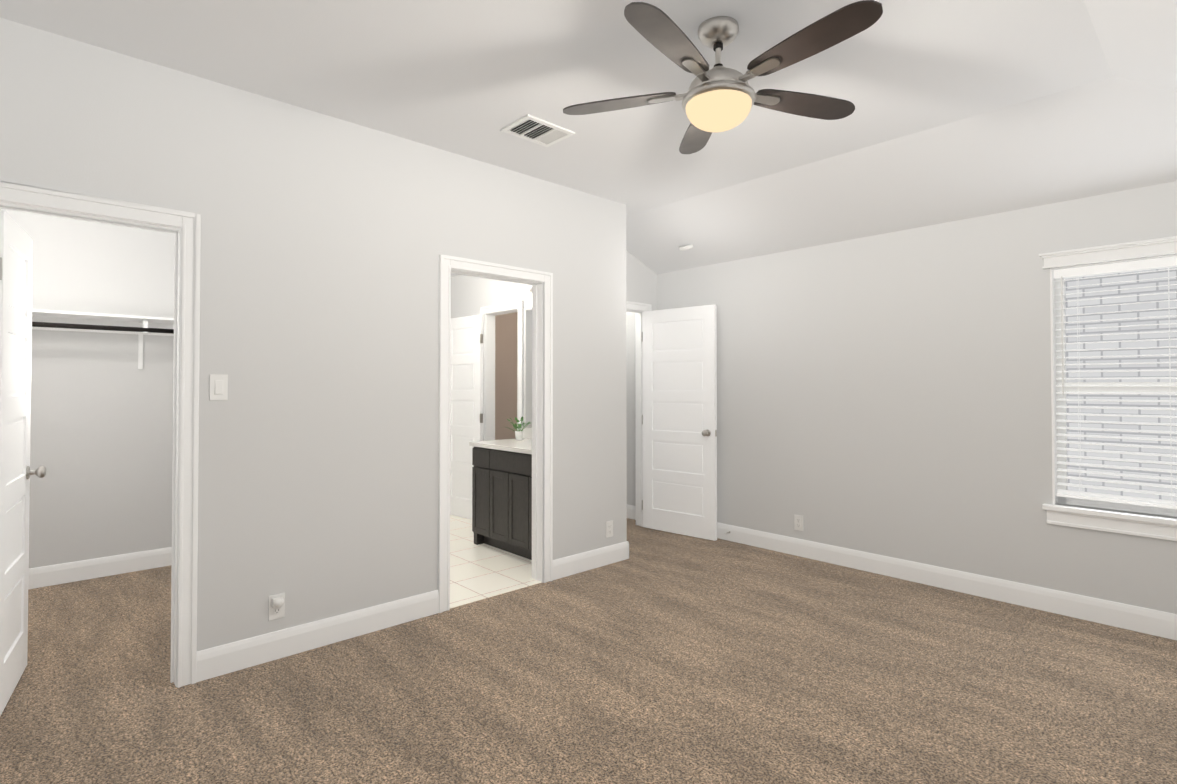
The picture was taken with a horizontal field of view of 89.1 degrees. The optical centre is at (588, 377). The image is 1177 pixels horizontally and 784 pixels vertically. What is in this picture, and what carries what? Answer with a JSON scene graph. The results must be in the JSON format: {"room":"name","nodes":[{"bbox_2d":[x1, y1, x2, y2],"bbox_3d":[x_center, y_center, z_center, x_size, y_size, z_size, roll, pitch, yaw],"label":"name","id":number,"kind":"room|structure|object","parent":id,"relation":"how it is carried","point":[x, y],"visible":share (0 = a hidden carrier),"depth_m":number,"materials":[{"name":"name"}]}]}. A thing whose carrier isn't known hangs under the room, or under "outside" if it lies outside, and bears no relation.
{"room":"empty bedroom","nodes":[
{"label":"empty bedroom","id":0,"kind":"room"},
{"bbox_2d":[0,18,631,650],"bbox_3d":[-1.495,-0.046,3.057,4.780,2.850,0.110,1,-1,-43],"label":"wall","id":1,"kind":"structure","parent":0,"point":[323,237],"depth_m":3.27,"materials":[{"name":"grey paint"}]},
{"bbox_2d":[0,209,45,715],"bbox_3d":[-2.490,0.349,2.611,0.186,2.026,0.606,1,-1,-43],"label":"closet door","id":2,"kind":"structure","parent":1,"relation":"in","point":[16,263],"depth_m":2.59,"materials":[{"name":"white wood"}]},
{"bbox_2d":[32,309,171,368],"bbox_3d":[-3.672,-0.250,3.760,2.316,0.358,0.298,1,-1,-43],"label":"closet shelf","id":3,"kind":"object","parent":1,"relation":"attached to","point":[56,320],"depth_m":4.10,"materials":[{"name":"white wood"}]},
{"bbox_2d":[172,318,173,335],"bbox_3d":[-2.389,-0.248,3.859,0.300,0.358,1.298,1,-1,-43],"label":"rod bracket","id":4,"kind":"object","parent":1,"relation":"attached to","point":[172,318],"depth_m":4.34,"materials":[{"name":"white"}]},
{"bbox_2d":[210,374,227,399],"bbox_3d":[-1.713,0.045,2.769,0.072,0.118,0.012,1,-1,-43],"label":"light switch","id":5,"kind":"object","parent":1,"relation":"attached to","point":[218,387],"visible":1,"depth_m":2.77,"materials":[{"name":"white plastic"}]},
{"bbox_2d":[269,593,284,619],"bbox_3d":[-1.513,1.123,2.913,0.072,0.118,0.049,1,-1,-43],"label":"outlet","id":6,"kind":"object","parent":1,"relation":"attached to","point":[276,606],"visible":1,"depth_m":2.92,"materials":[{"name":"white plastic"}]},
{"bbox_2d":[450,315,482,519],"bbox_3d":[-1.261,0.398,6.054,0.609,2.025,0.043,-1,-1,44],"label":"bathroom door","id":7,"kind":"structure","parent":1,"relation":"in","point":[466,383],"depth_m":6.02,"materials":[{"name":"white wood"}]},
{"bbox_2d":[525,289,531,307],"bbox_3d":[-0.288,-0.706,4.997,0.160,0.175,0.740,1,-1,-43],"label":"vanity light","id":8,"kind":"object","parent":1,"relation":"attached to","point":[528,302],"visible":0.1,"depth_m":5.16,"materials":[{"name":"white metal"}]},
{"bbox_2d":[526,309,531,425],"bbox_3d":[-0.233,-0.095,5.040,0.009,1.059,0.990,1,-1,-43],"label":"mirror","id":9,"kind":"object","parent":1,"relation":"attached to","point":[528,365],"visible":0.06,"depth_m":5.36,"materials":[{"name":"clear glass"}]},
{"bbox_2d":[0,181,1176,687],"bbox_3d":[-0.866,0.323,3.308,5.830,2.126,6.970,1,-1,-43],"label":"trim","id":10,"kind":"structure","parent":1,"relation":"attached to","point":[190,663],"depth_m":3.47,"materials":[{"name":"white wood"}]},
{"bbox_2d":[606,520,612,537],"bbox_3d":[0.159,1.140,4.493,0.072,0.118,0.008,1,-1,-43],"label":"outlet","id":11,"kind":"object","parent":1,"relation":"attached to","point":[609,528],"visible":1,"depth_m":4.49,"materials":[{"name":"white plastic"}]},
{"bbox_2d":[450,514,541,608],"bbox_3d":[-1.691,1.417,5.108,2.030,0.024,3.406,1,-1,-43],"label":"floor","id":12,"kind":"structure","parent":0,"point":[480,572],"depth_m":4.34,"materials":[{"name":"beige tile"}]},
{"bbox_2d":[469,427,531,559],"bbox_3d":[-0.436,0.922,4.838,0.564,0.965,1.079,1,-1,-43],"label":"bathroom vanity","id":13,"kind":"object","parent":12,"relation":"on","point":[501,494],"visible":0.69,"depth_m":4.73,"materials":[{"name":"black wood"}]},
{"bbox_2d":[506,416,529,439],"bbox_3d":[-0.600,0.440,5.201,0.237,0.209,0.239,1,-1,-43],"label":"potted plant","id":14,"kind":"object","parent":13,"relation":"on","point":[518,434],"visible":1,"depth_m":5.19,"materials":[{"name":"green plant"}]},
{"bbox_2d":[0,518,1176,783],"bbox_3d":[-0.566,1.427,2.888,5.940,0.100,6.190,1,-1,-43],"label":"floor carpet","id":15,"kind":"object","parent":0,"point":[658,656],"visible":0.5,"depth_m":2.61,"materials":[{"name":"brown carpet"}]},
{"bbox_2d":[0,0,1176,273],"bbox_3d":[-0.244,-1.181,3.224,5.060,0.374,6.190,1,-1,-43],"label":"ceiling","id":16,"kind":"structure","parent":0,"point":[970,108],"depth_m":2.85,"materials":[{"name":"white paint"}]},
{"bbox_2d":[500,114,574,146],"bbox_3d":[-0.279,-1.361,3.309,0.330,0.011,0.250,1,-1,-43],"label":"ceiling vent","id":17,"kind":"object","parent":16,"relation":"in","point":[531,128],"visible":1,"depth_m":3.30,"materials":[{"name":"white plastic"}]},
{"bbox_2d":[679,244,692,250],"bbox_3d":[0.842,-1.124,5.152,0.124,0.074,0.128,1,-1,-43],"label":"smoke detector","id":18,"kind":"object","parent":16,"relation":"attached to","point":[686,247],"visible":0.83,"depth_m":5.11,"materials":[{"name":"white plastic"}]},
{"bbox_2d":[563,0,882,153],"bbox_3d":[0.522,-1.181,2.316,1.235,0.400,1.220,1,-1,-43],"label":"ceiling fan","id":19,"kind":"object","parent":16,"relation":"hanging from","point":[718,97],"visible":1,"depth_m":2.25,"materials":[{"name":"silver metal"}]},
{"bbox_2d":[628,252,655,505],"bbox_3d":[0.245,-0.011,5.475,1.020,2.850,0.110,1,-1,-43],"label":"wall","id":20,"kind":"structure","parent":0,"point":[643,278],"depth_m":5.74,"materials":[{"name":"grey paint"}]},
{"bbox_2d":[642,305,716,540],"bbox_3d":[0.825,0.389,5.402,0.184,2.026,0.764,1,-1,-43],"label":"entry door","id":21,"kind":"structure","parent":20,"relation":"in","point":[679,419],"depth_m":5.35,"materials":[{"name":"white wood"}]},
{"bbox_2d":[656,181,1176,613],"bbox_3d":[1.569,-0.020,4.889,0.115,2.850,6.190,1,-1,-43],"label":"wall","id":22,"kind":"structure","parent":0,"point":[886,394],"depth_m":4.07,"materials":[{"name":"grey paint"}]},
{"bbox_2d":[794,514,802,530],"bbox_3d":[1.653,1.143,4.699,0.008,0.118,0.072,1,-1,-43],"label":"electrical outlet","id":23,"kind":"object","parent":22,"relation":"attached to","point":[798,522],"visible":1,"depth_m":4.70,"materials":[{"name":"white plastic"}]},
{"bbox_2d":[1054,256,1176,508],"bbox_3d":[3.114,0.026,3.198,0.062,1.340,0.978,1,-1,-43],"label":"window blinds","id":24,"kind":"object","parent":22,"relation":"attached to","point":[1137,265],"visible":0.92,"depth_m":3.35,"materials":[{"name":"white plastic"}]},
{"label":"outside","id":25,"kind":"structure","parent":0,"visible":0},
{"bbox_2d":[1065,267,1176,500],"bbox_3d":[4.618,-0.609,3.887,0.001,5.000,6.000,1,-1,-43],"label":"brick wall","id":26,"kind":"structure","parent":25,"point":[1098,279],"depth_m":4.51,"materials":[{"name":"white brick"}]}
]}

